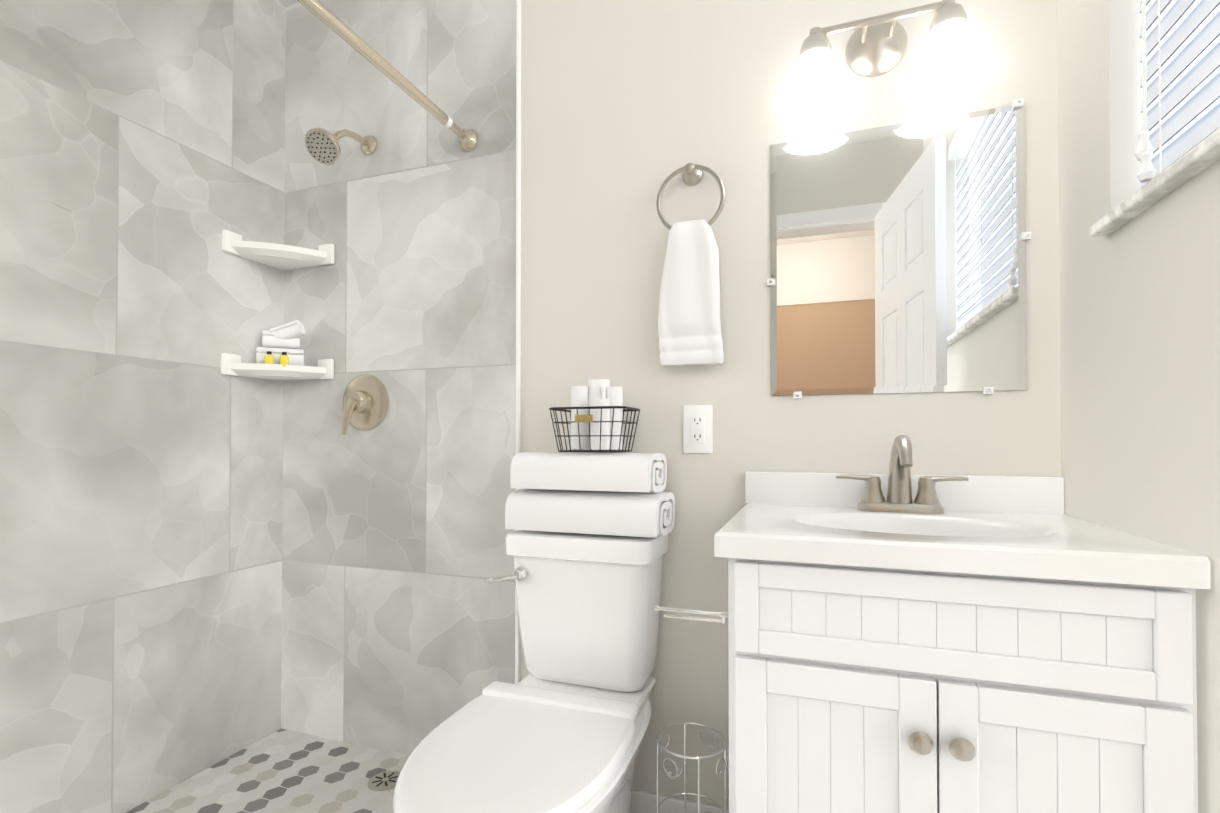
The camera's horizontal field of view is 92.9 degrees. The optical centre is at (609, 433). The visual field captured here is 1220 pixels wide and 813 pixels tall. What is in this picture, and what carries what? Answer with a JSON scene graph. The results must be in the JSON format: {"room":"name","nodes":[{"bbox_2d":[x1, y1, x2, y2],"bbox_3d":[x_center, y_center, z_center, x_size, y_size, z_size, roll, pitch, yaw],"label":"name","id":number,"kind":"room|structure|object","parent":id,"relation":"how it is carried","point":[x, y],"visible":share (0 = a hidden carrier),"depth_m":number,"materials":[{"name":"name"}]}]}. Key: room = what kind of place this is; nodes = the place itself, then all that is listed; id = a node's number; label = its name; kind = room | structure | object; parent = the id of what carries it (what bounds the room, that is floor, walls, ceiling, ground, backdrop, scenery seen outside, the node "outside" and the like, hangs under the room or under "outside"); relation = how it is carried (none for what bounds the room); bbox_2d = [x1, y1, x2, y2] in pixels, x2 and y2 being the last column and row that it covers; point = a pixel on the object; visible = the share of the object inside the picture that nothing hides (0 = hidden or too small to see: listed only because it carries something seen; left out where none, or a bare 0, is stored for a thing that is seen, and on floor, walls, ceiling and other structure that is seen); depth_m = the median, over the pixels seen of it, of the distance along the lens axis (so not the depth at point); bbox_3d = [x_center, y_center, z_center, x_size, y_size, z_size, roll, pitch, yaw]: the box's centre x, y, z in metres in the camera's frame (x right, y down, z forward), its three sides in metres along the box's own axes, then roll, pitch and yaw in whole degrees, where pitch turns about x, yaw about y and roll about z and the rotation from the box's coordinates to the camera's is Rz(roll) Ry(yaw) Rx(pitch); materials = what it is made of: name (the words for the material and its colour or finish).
{"room":"bathroom","nodes":[
{"label":"bathroom","id":0,"kind":"room"},
{"bbox_2d":[0,0,285,812],"bbox_3d":[-1.384,-0.203,1.187,0.150,2.400,1.850,0,-1,19],"label":"wall tiles","id":1,"kind":"structure","parent":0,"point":[142,154],"depth_m":1.47,"materials":[{"name":"grey tile"}]},
{"bbox_2d":[221,320,333,380],"bbox_3d":[-0.996,-0.263,1.747,0.212,0.183,0.212,0,-1,19],"label":"corner shelf","id":2,"kind":"object","parent":1,"relation":"attached to","point":[277,361],"visible":1,"depth_m":1.77,"materials":[{"name":"white ceramic"}]},
{"bbox_2d":[222,229,334,269],"bbox_3d":[-0.996,-0.563,1.751,0.212,0.064,0.212,0,-1,19],"label":"corner shelf","id":3,"kind":"object","parent":1,"relation":"attached to","point":[283,257],"visible":1,"depth_m":1.75,"materials":[{"name":"white ceramic"}]},
{"bbox_2d":[277,0,299,7],"bbox_3d":[-0.320,-1.457,0.828,2.405,0.100,1.850,0,-1,19],"label":"ceiling","id":4,"kind":"structure","parent":0,"point":[286,3],"depth_m":1.87,"materials":[{"name":"white paint"}]},
{"bbox_2d":[520,0,1060,808],"bbox_3d":[-0.039,-0.198,1.616,2.405,2.400,0.150,0,-1,19],"label":"wall","id":5,"kind":"structure","parent":0,"point":[628,106],"depth_m":1.44,"materials":[{"name":"white paint"}]},
{"bbox_2d":[281,0,515,755],"bbox_3d":[-0.659,-0.196,1.748,0.848,2.400,0.012,0,-1,19],"label":"wall tile","id":6,"kind":"structure","parent":5,"relation":"attached to","point":[398,623],"depth_m":1.73,"materials":[{"name":"grey tile"}]},
{"bbox_2d":[305,128,376,164],"bbox_3d":[-0.767,-0.835,1.669,0.096,0.161,0.221,0,-1,19],"label":"shower head","id":7,"kind":"object","parent":6,"relation":"attached to","point":[322,146],"visible":1,"depth_m":1.60},
{"bbox_2d":[341,374,388,434],"bbox_3d":[-0.758,-0.090,1.738,0.172,0.185,0.070,0,-1,19],"label":"shower valve","id":8,"kind":"object","parent":6,"relation":"attached to","point":[365,402],"visible":1,"depth_m":1.74,"materials":[{"name":"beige metal"}]},
{"bbox_2d":[297,0,477,151],"bbox_3d":[-0.658,-0.848,0.933,0.062,0.062,1.538,0,-1,19],"label":"shower rod","id":9,"kind":"object","parent":6,"relation":"attached to","point":[467,138],"visible":1,"depth_m":1.33,"materials":[{"name":"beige metal"}]},
{"bbox_2d":[515,0,520,683],"bbox_3d":[-0.254,-0.198,1.605,0.010,2.400,0.013,0,-1,19],"label":"trim","id":10,"kind":"structure","parent":5,"relation":"attached to","point":[518,271],"depth_m":1.60,"materials":[{"name":"white"}]},
{"bbox_2d":[631,789,728,812],"bbox_3d":[0.332,0.955,1.386,1.230,0.090,0.015,0,-1,19],"label":"baseboard","id":11,"kind":"structure","parent":5,"relation":"attached to","point":[643,802],"depth_m":1.44,"materials":[{"name":"white"}]},
{"bbox_2d":[656,163,724,365],"bbox_3d":[0.198,-0.422,1.424,0.171,0.507,0.060,0,-1,19],"label":"towel ring","id":12,"kind":"object","parent":5,"relation":"attached to","point":[689,328],"visible":1,"depth_m":1.40,"materials":[{"name":"white fabric"}]},
{"bbox_2d":[683,405,712,452],"bbox_3d":[0.218,-0.012,1.438,0.073,0.120,0.010,0,-1,19],"label":"electrical outlet plate","id":13,"kind":"object","parent":5,"relation":"attached to","point":[697,428],"visible":1,"depth_m":1.44,"materials":[{"name":"white plastic"}]},
{"bbox_2d":[777,0,995,120],"bbox_3d":[0.575,-0.837,1.237,0.419,0.208,0.173,0,-1,19],"label":"sconce","id":14,"kind":"object","parent":5,"relation":"attached to","point":[954,56],"visible":1,"depth_m":1.24,"materials":[{"name":"white glass"}]},
{"bbox_2d":[767,98,1031,398],"bbox_3d":[0.627,-0.393,1.297,0.534,0.619,0.013,0,-1,19],"label":"mirror","id":15,"kind":"object","parent":5,"relation":"attached to","point":[898,261],"visible":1,"depth_m":1.29,"materials":[{"name":"silver glass"}]},
{"bbox_2d":[1057,0,1219,812],"bbox_3d":[0.744,-0.211,0.441,0.150,2.400,1.850,0,-1,19],"label":"wall","id":16,"kind":"structure","parent":0,"point":[1140,364],"depth_m":0.94,"materials":[{"name":"white paint"}]},
{"bbox_2d":[1090,128,1219,236],"bbox_3d":[0.740,-0.355,0.549,0.128,0.019,0.928,0,-1,19],"label":"window sill","id":17,"kind":"structure","parent":16,"relation":"attached to","point":[1203,155],"depth_m":0.81,"materials":[{"name":"stone"}]},
{"bbox_2d":[1171,0,1219,137],"bbox_3d":[0.804,-0.748,0.537,0.035,0.765,0.900,0,-1,19],"label":"window","id":18,"kind":"structure","parent":16,"relation":"in","point":[1187,12],"depth_m":0.93,"materials":[{"name":"white"}]},
{"bbox_2d":[1135,0,1219,187],"bbox_3d":[0.740,-0.748,0.560,0.082,0.760,0.892,0,-1,19],"label":"window blind","id":19,"kind":"object","parent":18,"relation":"attached to","point":[1199,101],"visible":0.88,"depth_m":0.88,"materials":[{"name":"white plastic"}]},
{"bbox_3d":[0.087,1.041,0.657,1.542,0.100,1.850,0,-1,19],"label":"floor","id":20,"kind":"structure","parent":0,"visible":0},
{"bbox_2d":[393,530,667,812],"bbox_3d":[-0.149,0.616,1.175,0.394,0.762,0.722,0,-1,19],"label":"toilet","id":21,"kind":"object","parent":20,"relation":"on","point":[562,727],"visible":0.98,"depth_m":1.25,"materials":[{"name":"white ceramic"}]},
{"bbox_2d":[505,489,674,537],"bbox_3d":[-0.045,0.188,1.414,0.375,0.097,0.179,0,-1,19],"label":"bath towel","id":22,"kind":"object","parent":21,"relation":"on","point":[640,514],"visible":0.98,"depth_m":1.33,"materials":[{"name":"white fabric"}]},
{"bbox_2d":[510,452,666,492],"bbox_3d":[-0.049,0.092,1.416,0.345,0.092,0.168,0,-1,19],"label":"bath towel","id":23,"kind":"object","parent":22,"relation":"on","point":[631,472],"visible":1,"depth_m":1.34,"materials":[{"name":"white fabric"}]},
{"bbox_2d":[549,379,639,452],"bbox_3d":[-0.036,-0.044,1.413,0.195,0.177,0.153,0,-1,19],"label":"wire basket","id":24,"kind":"object","parent":23,"relation":"on","point":[598,409],"visible":1,"depth_m":1.39,"materials":[{"name":"black"}]},
{"bbox_2d":[656,722,728,812],"bbox_3d":[0.186,0.847,1.324,0.168,0.302,0.169,0,-1,19],"label":"stand","id":25,"kind":"object","parent":20,"relation":"on","point":[663,749],"visible":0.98,"depth_m":1.33,"materials":[{"name":"silver metal"}]},
{"bbox_2d":[654,435,1210,812],"bbox_3d":[0.486,0.498,1.077,0.758,0.995,0.500,0,-1,19],"label":"bathroom vanity","id":26,"kind":"object","parent":20,"relation":"on","point":[902,639],"visible":1,"depth_m":0.86,"materials":[{"name":"white wood"}]},
{"label":"outside","id":27,"kind":"structure","parent":0,"visible":0},
{"bbox_2d":[126,729,409,812],"bbox_3d":[-1.048,1.018,1.055,0.863,0.155,1.850,0,-1,19],"label":"floor","id":28,"kind":"structure","parent":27,"point":[283,771],"depth_m":1.58,"materials":[{"name":"tile"}]},
{"bbox_2d":[368,771,399,790],"bbox_3d":[-0.612,0.945,1.581,0.090,0.005,0.090,0,-1,19],"label":"floor drain","id":29,"kind":"object","parent":28,"relation":"on","point":[384,780],"visible":0.98,"depth_m":1.57,"materials":[{"name":"silver metal"}]}
]}

